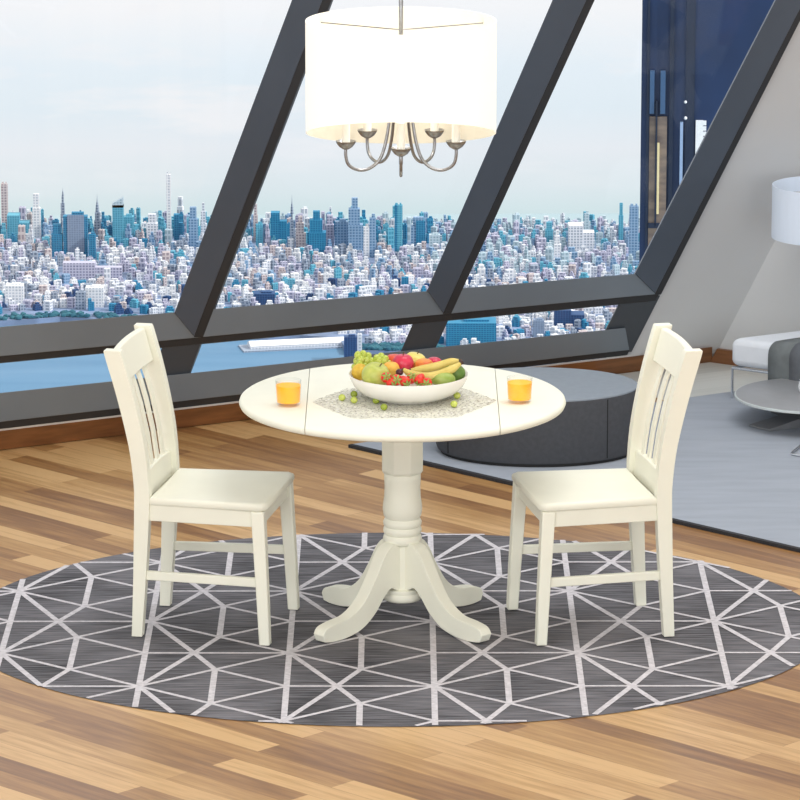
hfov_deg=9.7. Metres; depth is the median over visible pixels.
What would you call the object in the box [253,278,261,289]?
block
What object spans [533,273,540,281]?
block
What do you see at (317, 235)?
skyscraper
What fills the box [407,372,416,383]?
strawberry
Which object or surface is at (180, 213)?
block
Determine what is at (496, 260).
block
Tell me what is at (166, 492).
dining chair
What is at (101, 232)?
block
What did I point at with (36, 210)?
skyscraper
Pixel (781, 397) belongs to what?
coffee table
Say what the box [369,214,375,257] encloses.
skyscraper
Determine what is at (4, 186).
skyscraper
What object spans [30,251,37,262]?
block
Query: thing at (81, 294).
office block
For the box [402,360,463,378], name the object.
banana
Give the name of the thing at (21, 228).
block
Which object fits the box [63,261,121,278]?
office block
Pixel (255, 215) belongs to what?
skyscraper
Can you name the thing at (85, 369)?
river water
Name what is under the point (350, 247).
block
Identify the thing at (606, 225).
block
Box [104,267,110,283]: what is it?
block
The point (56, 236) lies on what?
office block
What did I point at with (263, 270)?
block
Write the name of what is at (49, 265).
block
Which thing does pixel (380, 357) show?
grape bunch
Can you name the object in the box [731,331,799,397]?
daybed
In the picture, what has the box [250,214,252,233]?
block
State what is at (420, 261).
city
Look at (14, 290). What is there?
office block
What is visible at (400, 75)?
chandelier
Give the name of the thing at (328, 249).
block
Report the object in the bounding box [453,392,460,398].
grape
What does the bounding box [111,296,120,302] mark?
block
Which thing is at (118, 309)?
block
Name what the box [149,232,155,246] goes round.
block
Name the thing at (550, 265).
block
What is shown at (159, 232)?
block
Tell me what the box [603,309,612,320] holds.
block
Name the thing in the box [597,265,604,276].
block
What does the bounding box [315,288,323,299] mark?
block
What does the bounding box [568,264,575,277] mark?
block
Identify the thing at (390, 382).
strawberry
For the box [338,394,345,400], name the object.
grape
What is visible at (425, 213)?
block
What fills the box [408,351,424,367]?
apple
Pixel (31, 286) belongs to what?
block
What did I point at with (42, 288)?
block
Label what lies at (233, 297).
block
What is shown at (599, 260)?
block
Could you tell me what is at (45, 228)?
block
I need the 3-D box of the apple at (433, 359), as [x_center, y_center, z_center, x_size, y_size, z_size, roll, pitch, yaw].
[0.112,-0.117,15.469,0.056,0.045,0.056,0,13,0]
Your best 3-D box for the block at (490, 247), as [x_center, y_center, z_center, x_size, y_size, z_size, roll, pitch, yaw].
[145.775,-240.547,7595.240,10.388,25.275,8.310,-1,13,-5]
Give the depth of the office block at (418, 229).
7684.66 m
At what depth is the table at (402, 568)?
15.40 m
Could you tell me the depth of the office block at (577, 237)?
7645.36 m
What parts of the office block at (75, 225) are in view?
glass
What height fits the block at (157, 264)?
20.077 m
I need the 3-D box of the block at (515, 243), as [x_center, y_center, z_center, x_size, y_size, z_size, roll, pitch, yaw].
[188.117,-247.455,7637.296,11.739,19.616,9.391,3,14,14]
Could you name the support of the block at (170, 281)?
on the ground
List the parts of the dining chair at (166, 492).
post, crest rail, post, rail, seat, leg, leg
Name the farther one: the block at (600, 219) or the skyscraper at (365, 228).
the block at (600, 219)
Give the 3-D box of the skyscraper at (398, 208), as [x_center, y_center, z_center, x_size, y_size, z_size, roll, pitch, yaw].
[-2.434,-279.573,7639.554,12.983,81.147,10.938,0,13,0]
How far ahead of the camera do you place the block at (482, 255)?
7552.60 m
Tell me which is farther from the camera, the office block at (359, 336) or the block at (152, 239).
the block at (152, 239)
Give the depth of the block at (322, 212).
7731.70 m
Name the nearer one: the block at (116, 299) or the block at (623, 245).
the block at (116, 299)
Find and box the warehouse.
[446,317,495,346]
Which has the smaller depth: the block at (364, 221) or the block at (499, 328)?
the block at (499, 328)
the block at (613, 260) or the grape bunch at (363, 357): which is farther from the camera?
the block at (613, 260)
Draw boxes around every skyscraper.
[1,182,7,230]
[32,193,40,240]
[61,191,64,231]
[94,199,100,234]
[112,196,123,242]
[166,172,170,228]
[253,204,257,239]
[271,211,286,242]
[290,202,294,241]
[296,216,305,247]
[309,210,325,252]
[326,214,333,246]
[348,197,362,250]
[363,224,368,256]
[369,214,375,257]
[394,203,402,251]
[554,230,560,257]
[618,203,622,239]
[629,204,638,258]
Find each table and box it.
[239,364,565,642]
[734,378,799,430]
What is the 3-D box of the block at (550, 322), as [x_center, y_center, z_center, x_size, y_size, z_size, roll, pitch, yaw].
[223.310,-111.897,7067.854,13.515,14.383,10.812,-1,13,-2]
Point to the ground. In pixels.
(105, 309)
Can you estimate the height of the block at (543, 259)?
19.651 m
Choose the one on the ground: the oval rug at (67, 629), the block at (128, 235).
the block at (128, 235)
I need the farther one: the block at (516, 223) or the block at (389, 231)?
the block at (516, 223)
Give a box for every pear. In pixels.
[431,373,454,384]
[445,365,465,380]
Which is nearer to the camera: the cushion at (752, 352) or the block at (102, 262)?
the cushion at (752, 352)
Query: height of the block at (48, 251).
20.773 m
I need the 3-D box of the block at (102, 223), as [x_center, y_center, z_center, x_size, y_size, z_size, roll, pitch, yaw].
[-489.426,-281.236,7776.781,10.674,22.022,8.582,4,14,15]
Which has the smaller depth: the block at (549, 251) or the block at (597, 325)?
the block at (597, 325)
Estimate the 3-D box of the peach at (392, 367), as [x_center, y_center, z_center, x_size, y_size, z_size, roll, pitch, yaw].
[-0.029,-0.100,15.365,0.058,0.046,0.058,0,13,0]
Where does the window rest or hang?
in the wall at (731, 240)
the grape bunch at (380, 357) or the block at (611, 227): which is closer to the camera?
the grape bunch at (380, 357)
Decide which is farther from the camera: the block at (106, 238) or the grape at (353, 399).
the block at (106, 238)
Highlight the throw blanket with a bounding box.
[768,337,799,380]
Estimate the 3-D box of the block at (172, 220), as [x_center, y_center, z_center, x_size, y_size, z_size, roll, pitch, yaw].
[-374.596,-284.480,7776.924,11.396,28.274,9.117,3,13,11]
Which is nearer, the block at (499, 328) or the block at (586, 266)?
the block at (499, 328)
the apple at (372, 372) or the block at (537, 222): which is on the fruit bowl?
the apple at (372, 372)
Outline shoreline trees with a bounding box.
[0,309,444,350]
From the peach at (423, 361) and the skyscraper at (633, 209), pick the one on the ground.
the skyscraper at (633, 209)
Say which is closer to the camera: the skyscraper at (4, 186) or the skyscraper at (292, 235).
the skyscraper at (292, 235)
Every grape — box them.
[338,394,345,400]
[350,391,357,396]
[350,397,357,402]
[380,404,387,409]
[450,401,457,406]
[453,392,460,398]
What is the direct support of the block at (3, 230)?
on the ground
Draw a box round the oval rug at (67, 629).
[0,532,799,726]
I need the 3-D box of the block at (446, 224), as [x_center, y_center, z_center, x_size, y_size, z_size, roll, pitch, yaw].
[78.297,-282.260,7779.360,10.762,22.844,8.610,-3,14,-14]
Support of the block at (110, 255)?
on the ground
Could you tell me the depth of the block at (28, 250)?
7570.14 m
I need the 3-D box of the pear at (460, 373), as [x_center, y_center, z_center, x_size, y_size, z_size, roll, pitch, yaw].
[0.176,-0.094,15.365,0.075,0.075,0.064,5,14,22]
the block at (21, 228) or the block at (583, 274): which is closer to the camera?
the block at (583, 274)
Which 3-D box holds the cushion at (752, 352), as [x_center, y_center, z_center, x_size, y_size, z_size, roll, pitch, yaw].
[2.032,-0.132,18.391,1.482,0.116,0.369,8,16,32]
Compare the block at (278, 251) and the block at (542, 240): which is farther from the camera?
the block at (542, 240)
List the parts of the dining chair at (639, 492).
leg, leg, seat, rail, post, crest rail, post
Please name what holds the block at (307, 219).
on the ground
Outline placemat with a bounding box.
[312,388,495,417]
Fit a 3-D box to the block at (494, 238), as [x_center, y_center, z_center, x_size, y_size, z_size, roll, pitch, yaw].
[155.368,-258.038,7676.771,12.078,22.290,9.662,4,14,15]
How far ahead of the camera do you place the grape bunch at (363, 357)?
15.40 m
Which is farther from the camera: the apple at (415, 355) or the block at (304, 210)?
the block at (304, 210)
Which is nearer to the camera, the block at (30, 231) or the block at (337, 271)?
the block at (337, 271)
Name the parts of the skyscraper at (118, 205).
slanted crown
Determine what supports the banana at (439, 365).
on the fruit bowl
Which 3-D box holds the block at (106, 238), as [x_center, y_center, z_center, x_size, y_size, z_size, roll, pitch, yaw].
[-475.746,-257.581,7679.477,10.982,20.170,8.785,-3,13,-13]
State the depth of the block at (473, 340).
6932.35 m
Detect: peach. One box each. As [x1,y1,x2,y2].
[384,362,399,376]
[414,358,432,366]
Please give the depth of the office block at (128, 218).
7733.59 m
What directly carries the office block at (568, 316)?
on the ground
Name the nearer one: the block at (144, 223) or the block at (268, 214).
the block at (144, 223)
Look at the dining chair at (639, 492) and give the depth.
15.34 m
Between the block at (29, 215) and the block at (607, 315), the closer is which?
the block at (607, 315)
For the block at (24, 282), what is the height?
25.796 m
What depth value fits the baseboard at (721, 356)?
19.32 m
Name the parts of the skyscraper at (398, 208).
glass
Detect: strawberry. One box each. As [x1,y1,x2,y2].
[381,371,391,382]
[386,378,396,385]
[392,374,401,384]
[400,376,410,385]
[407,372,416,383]
[413,373,424,385]
[422,378,431,385]
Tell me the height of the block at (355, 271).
17.910 m
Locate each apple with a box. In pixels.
[361,362,389,384]
[388,354,397,361]
[392,352,413,372]
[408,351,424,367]
[428,357,440,362]
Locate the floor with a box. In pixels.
[0,362,799,799]
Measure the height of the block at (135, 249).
20.225 m
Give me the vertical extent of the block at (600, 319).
16.298 m
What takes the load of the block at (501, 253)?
on the ground
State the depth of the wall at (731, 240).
18.94 m
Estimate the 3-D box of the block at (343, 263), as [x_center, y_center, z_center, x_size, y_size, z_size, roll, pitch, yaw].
[-90.326,-215.240,7488.919,9.303,24.305,7.480,3,14,14]
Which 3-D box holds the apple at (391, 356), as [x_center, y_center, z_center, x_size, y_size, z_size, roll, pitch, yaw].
[-0.020,-0.124,15.462,0.064,0.051,0.064,0,13,0]
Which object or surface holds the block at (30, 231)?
on the ground
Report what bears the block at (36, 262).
on the ground
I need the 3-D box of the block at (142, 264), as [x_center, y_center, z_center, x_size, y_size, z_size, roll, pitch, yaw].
[-408.690,-215.043,7491.188,11.830,22.889,9.464,5,14,19]
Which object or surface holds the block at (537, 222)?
on the ground
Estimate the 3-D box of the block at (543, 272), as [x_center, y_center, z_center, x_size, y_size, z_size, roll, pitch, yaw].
[229.000,-198.173,7425.404,10.589,19.928,8.471,-4,14,-16]
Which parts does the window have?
rail, rail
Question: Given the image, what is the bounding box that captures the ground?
[0,229,635,366]
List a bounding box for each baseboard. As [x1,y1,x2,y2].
[0,347,711,449]
[711,348,764,369]
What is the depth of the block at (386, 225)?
7735.48 m
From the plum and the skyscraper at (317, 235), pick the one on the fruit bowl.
the plum
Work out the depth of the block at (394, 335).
6995.25 m
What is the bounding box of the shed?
[238,337,343,352]
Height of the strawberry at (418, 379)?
0.041 m
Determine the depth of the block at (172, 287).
7268.59 m
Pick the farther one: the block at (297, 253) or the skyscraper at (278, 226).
the skyscraper at (278, 226)
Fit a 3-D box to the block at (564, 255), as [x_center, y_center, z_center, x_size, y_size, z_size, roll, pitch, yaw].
[264.132,-228.619,7555.770,12.161,19.980,9.729,-3,14,-14]
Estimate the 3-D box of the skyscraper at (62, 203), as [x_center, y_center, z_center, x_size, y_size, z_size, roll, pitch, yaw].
[-557.839,-315.425,7804.934,8.289,75.818,6.631,0,13,0]
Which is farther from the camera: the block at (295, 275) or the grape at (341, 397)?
the block at (295, 275)
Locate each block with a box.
[0,261,7,274]
[1,223,6,238]
[5,282,24,302]
[7,212,29,238]
[10,264,17,274]
[17,245,25,256]
[17,257,24,265]
[18,225,25,241]
[19,206,25,218]
[20,281,26,298]
[22,275,31,281]
[27,212,32,228]
[27,249,31,258]
[28,225,33,243]
[29,284,37,292]
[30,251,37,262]
[32,290,39,300]
[33,260,41,269]
[39,285,47,294]
[41,215,44,237]
[42,236,49,245]
[43,223,49,236]
[45,248,51,260]
[47,263,55,272]
[49,259,57,269]
[51,223,62,256]
[63,211,87,256]
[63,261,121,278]
[75,290,85,309]
[83,283,92,290]
[85,284,103,306]
[88,232,95,258]
[98,229,104,241]
[98,260,106,265]
[101,222,106,228]
[102,212,106,225]
[104,236,111,244]
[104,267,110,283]
[105,215,111,221]
[106,253,112,265]
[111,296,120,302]
[114,303,123,313]
[124,213,133,238]
[125,224,132,238]
[129,237,136,245]
[133,248,139,255]
[136,207,140,227]
[138,257,146,271]
[141,222,146,232]
[147,213,157,244]
[147,263,152,280]
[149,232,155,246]
[154,262,160,272]
[156,230,161,246]
[158,217,165,229]
[160,218,164,234]
[162,251,169,263]
[163,211,166,222]
[165,228,172,245]
[167,275,174,286]
[168,279,176,291]
[170,284,175,295]
[171,219,173,236]
[174,213,182,240]
[177,196,183,219]
[179,212,183,233]
[179,265,186,272]
[184,214,187,233]
[186,216,189,234]
[189,206,197,246]
[201,203,206,232]
[216,303,222,308]
[230,294,237,304]
[240,255,245,269]
[241,237,247,247]
[244,253,251,266]
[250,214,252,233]
[250,268,256,278]
[251,297,257,305]
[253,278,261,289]
[254,290,274,304]
[256,222,262,247]
[260,268,267,276]
[265,212,270,223]
[265,224,270,247]
[274,295,279,303]
[275,247,283,257]
[278,253,286,262]
[286,291,294,300]
[290,272,298,280]
[293,248,300,261]
[301,206,307,222]
[303,246,310,261]
[305,217,310,231]
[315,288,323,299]
[321,211,325,229]
[324,246,332,257]
[334,267,341,277]
[335,218,347,248]
[340,256,345,268]
[344,334,356,356]
[347,243,352,250]
[353,269,360,276]
[357,333,361,350]
[358,286,366,296]
[362,219,367,225]
[375,254,381,263]
[376,225,379,241]
[377,257,385,263]
[379,234,385,241]
[382,211,387,227]
[383,223,388,233]
[386,227,393,248]
[389,218,393,227]
[390,329,399,340]
[391,279,397,288]
[392,275,399,285]
[400,257,407,269]
[400,284,409,292]
[407,217,412,241]
[411,216,425,246]
[423,212,427,228]
[427,216,432,232]
[429,233,439,246]
[437,249,443,259]
[444,222,450,229]
[446,227,450,241]
[460,338,467,344]
[471,338,479,343]
[477,264,484,277]
[478,251,485,261]
[487,243,493,258]
[491,235,499,248]
[494,258,499,268]
[496,238,503,248]
[496,325,504,336]
[498,227,505,234]
[498,231,505,245]
[499,251,506,259]
[500,246,507,254]
[503,316,510,321]
[504,269,513,280]
[507,235,514,244]
[512,213,519,222]
[512,241,519,248]
[513,220,518,233]
[518,278,526,282]
[529,264,538,272]
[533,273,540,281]
[533,318,543,336]
[534,220,541,228]
[538,237,545,249]
[540,257,548,267]
[541,268,547,278]
[543,216,548,227]
[544,320,553,330]
[545,222,552,241]
[545,247,553,261]
[547,262,554,269]
[554,309,583,327]
[560,251,568,260]
[568,222,594,251]
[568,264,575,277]
[579,272,588,277]
[583,262,590,277]
[584,211,588,229]
[595,256,602,265]
[595,323,603,329]
[596,315,604,324]
[597,216,602,231]
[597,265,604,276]
[603,222,608,232]
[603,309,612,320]
[610,226,616,237]
[610,256,617,269]
[619,243,625,255]
[620,268,627,274]
[623,227,628,241]
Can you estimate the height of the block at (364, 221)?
35.529 m
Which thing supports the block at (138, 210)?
on the ground
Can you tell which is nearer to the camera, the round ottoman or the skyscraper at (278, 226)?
the round ottoman
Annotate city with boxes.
[0,210,639,362]
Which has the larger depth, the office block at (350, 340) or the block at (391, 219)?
the block at (391, 219)
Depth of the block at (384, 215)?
7792.35 m
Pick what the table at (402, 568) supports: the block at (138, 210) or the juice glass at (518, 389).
the juice glass at (518, 389)
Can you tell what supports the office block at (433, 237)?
on the ground
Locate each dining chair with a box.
[104,323,299,645]
[506,323,702,645]
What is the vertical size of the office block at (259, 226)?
41.620 m
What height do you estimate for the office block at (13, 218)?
43.607 m
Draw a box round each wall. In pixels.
[607,22,799,357]
[720,240,799,349]
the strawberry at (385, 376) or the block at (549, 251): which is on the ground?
the block at (549, 251)
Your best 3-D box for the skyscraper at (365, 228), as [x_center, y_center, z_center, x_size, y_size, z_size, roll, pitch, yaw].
[-54.084,-257.341,7603.206,9.687,54.364,7.749,0,13,0]
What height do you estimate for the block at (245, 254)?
21.055 m
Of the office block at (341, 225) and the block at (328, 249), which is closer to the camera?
the block at (328, 249)
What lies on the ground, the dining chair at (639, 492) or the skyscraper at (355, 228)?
the skyscraper at (355, 228)
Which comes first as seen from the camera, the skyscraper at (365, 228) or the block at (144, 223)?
the skyscraper at (365, 228)
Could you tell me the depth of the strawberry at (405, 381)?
15.22 m
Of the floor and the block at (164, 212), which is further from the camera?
the block at (164, 212)
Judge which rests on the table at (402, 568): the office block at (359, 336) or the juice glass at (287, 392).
the juice glass at (287, 392)
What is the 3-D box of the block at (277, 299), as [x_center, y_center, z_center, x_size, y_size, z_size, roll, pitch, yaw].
[-186.862,-148.387,7203.764,8.911,23.687,7.129,4,14,15]
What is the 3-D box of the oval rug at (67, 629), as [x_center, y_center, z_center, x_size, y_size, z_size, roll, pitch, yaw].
[-0.023,0.734,15.548,2.860,0.005,2.331,0,13,0]
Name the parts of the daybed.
leg, frame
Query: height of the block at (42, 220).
38.547 m
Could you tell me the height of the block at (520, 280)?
16.930 m
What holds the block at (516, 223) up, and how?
on the ground
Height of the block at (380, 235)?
23.131 m
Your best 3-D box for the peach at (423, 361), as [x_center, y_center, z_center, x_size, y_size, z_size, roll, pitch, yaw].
[0.079,-0.107,15.435,0.068,0.054,0.068,0,13,0]
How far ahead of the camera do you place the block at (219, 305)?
7155.02 m
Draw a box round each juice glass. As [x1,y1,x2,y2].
[276,382,300,403]
[507,379,531,400]
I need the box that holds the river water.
[0,324,343,404]
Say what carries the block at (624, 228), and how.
on the ground
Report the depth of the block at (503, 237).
7695.92 m
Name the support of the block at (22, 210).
on the ground
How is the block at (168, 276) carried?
on the ground
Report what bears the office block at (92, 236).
on the ground
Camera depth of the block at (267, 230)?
7675.28 m
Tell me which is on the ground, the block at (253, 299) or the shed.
the block at (253, 299)
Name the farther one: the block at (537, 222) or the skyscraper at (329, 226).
the block at (537, 222)
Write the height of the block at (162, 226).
37.825 m
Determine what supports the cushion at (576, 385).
on the round ottoman
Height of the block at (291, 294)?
15.217 m
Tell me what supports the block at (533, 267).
on the ground
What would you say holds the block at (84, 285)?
on the ground
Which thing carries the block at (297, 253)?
on the ground
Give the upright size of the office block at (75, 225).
72.561 m
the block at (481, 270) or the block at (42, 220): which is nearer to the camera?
the block at (481, 270)
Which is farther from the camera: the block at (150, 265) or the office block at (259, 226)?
the office block at (259, 226)
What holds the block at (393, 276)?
on the ground
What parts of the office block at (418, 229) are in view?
glass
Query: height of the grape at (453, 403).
0.022 m
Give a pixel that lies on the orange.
(357, 369)
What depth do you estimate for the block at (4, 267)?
7466.43 m
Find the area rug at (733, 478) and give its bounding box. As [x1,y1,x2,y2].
[348,391,799,552]
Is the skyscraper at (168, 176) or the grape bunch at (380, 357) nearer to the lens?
the grape bunch at (380, 357)
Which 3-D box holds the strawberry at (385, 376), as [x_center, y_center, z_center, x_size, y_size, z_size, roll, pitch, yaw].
[-0.046,-0.074,15.240,0.038,0.039,0.041,-12,17,-41]
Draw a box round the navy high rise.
[639,0,773,262]
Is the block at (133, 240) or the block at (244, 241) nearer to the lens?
the block at (244, 241)
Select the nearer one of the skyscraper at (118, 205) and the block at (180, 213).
the skyscraper at (118, 205)
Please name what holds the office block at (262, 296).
on the ground
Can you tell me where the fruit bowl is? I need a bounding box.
[349,369,467,403]
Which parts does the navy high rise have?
notched panel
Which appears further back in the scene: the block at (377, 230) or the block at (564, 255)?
the block at (377, 230)
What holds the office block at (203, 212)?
on the ground
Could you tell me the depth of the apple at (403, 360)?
15.39 m
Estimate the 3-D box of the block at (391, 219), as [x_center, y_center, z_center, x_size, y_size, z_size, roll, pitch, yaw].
[-12.050,-279.513,7737.687,9.299,36.432,7.440,2,13,11]
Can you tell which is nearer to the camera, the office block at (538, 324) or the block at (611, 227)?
the office block at (538, 324)
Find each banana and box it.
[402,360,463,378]
[409,358,461,371]
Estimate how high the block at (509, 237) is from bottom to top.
20.567 m
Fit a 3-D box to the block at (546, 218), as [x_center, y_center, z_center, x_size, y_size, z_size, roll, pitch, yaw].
[243.095,-295.229,7837.685,10.500,21.598,8.400,-1,13,-5]
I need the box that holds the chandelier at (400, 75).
[305,0,496,176]
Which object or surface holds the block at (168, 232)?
on the ground
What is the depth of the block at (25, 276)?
7379.44 m
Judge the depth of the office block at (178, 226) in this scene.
7703.44 m
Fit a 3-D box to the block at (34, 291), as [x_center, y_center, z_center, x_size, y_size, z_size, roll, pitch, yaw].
[-562.151,-160.912,7274.556,12.809,15.910,10.247,-1,13,-4]
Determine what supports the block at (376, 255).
on the ground
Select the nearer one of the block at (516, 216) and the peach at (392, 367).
the peach at (392, 367)
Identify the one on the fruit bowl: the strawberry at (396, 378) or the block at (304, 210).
the strawberry at (396, 378)
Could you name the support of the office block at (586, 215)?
on the ground
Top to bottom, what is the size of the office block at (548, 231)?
39.997 m
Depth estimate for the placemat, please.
15.27 m
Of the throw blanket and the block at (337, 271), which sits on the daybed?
the throw blanket
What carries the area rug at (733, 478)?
on the floor
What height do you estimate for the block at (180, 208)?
54.115 m
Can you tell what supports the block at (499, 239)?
on the ground
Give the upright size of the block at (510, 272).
17.550 m
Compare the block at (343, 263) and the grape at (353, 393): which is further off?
the block at (343, 263)
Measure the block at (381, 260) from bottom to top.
17.776 m
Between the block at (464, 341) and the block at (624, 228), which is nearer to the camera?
the block at (464, 341)
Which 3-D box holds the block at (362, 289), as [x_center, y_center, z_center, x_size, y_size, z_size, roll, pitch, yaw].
[-58.083,-166.950,7297.355,12.705,17.308,10.164,-2,13,-10]
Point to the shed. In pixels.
(325, 342)
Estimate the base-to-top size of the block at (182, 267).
20.097 m
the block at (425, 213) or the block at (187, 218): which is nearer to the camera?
the block at (187, 218)
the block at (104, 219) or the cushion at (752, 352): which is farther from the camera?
the block at (104, 219)
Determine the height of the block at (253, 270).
19.085 m
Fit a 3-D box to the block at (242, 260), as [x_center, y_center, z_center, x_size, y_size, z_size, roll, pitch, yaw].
[-249.020,-214.334,7470.166,9.016,31.063,7.213,0,13,-2]
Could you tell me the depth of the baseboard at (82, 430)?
18.11 m
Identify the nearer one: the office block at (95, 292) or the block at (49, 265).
the office block at (95, 292)
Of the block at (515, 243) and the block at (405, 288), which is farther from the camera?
the block at (515, 243)
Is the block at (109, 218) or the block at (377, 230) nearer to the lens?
the block at (377, 230)
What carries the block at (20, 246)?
on the ground
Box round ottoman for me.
[436,367,636,466]
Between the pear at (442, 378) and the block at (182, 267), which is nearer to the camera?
the pear at (442, 378)
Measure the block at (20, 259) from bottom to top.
18.965 m
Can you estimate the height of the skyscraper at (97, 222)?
78.191 m
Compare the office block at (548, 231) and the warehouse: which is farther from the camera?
the office block at (548, 231)
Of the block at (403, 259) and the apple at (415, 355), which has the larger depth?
the block at (403, 259)
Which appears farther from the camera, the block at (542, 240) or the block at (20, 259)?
the block at (542, 240)
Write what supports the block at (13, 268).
on the ground
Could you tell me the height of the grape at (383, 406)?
0.022 m
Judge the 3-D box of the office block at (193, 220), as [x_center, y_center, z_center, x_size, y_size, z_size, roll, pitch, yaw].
[-337.262,-283.168,7690.501,14.699,64.996,11.759,0,13,0]
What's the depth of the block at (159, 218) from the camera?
7752.50 m
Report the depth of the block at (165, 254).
7548.91 m
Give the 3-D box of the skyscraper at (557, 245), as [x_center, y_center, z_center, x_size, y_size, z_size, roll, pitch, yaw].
[254.011,-251.453,7596.203,11.289,46.079,9.032,0,13,0]
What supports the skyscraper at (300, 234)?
on the ground
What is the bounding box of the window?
[0,0,799,428]
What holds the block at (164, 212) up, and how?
on the ground
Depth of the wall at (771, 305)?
19.16 m
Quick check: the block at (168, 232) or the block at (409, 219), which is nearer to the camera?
the block at (168, 232)
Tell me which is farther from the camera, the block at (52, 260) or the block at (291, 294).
the block at (52, 260)
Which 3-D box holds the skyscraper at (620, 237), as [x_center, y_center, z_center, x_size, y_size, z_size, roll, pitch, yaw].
[361.299,-288.668,7706.419,7.365,68.474,5.892,0,13,0]
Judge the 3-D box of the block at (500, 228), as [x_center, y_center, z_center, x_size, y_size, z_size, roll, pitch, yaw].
[167.585,-271.738,7736.770,10.931,21.705,8.789,2,13,10]
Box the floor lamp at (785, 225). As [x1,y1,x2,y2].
[771,176,799,244]
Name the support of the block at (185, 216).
on the ground
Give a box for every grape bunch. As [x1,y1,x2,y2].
[351,350,373,367]
[373,352,390,363]
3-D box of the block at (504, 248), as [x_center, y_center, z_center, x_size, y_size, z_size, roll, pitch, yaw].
[168.575,-237.769,7593.980,11.749,20.437,9.400,3,14,14]
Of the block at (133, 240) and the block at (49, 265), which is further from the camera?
the block at (133, 240)
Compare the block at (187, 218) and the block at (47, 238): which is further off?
the block at (187, 218)
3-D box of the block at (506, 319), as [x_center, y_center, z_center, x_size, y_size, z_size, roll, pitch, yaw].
[160.796,-118.235,7089.761,11.966,16.770,9.573,-1,13,-2]
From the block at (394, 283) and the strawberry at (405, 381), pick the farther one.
the block at (394, 283)
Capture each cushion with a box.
[497,367,636,401]
[732,331,799,369]
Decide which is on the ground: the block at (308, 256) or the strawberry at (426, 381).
the block at (308, 256)
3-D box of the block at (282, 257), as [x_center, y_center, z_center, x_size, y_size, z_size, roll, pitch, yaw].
[-187.473,-223.358,7532.288,11.704,20.406,9.363,3,13,12]
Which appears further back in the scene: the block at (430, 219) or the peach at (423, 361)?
the block at (430, 219)
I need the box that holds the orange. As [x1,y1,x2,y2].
[351,363,365,380]
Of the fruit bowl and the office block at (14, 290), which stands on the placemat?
the fruit bowl
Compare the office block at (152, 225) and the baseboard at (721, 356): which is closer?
the baseboard at (721, 356)
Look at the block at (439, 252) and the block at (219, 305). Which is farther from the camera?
the block at (439, 252)
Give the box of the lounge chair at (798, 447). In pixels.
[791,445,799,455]
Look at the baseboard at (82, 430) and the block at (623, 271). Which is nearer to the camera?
the baseboard at (82, 430)
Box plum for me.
[396,369,402,374]
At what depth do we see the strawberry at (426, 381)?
15.22 m

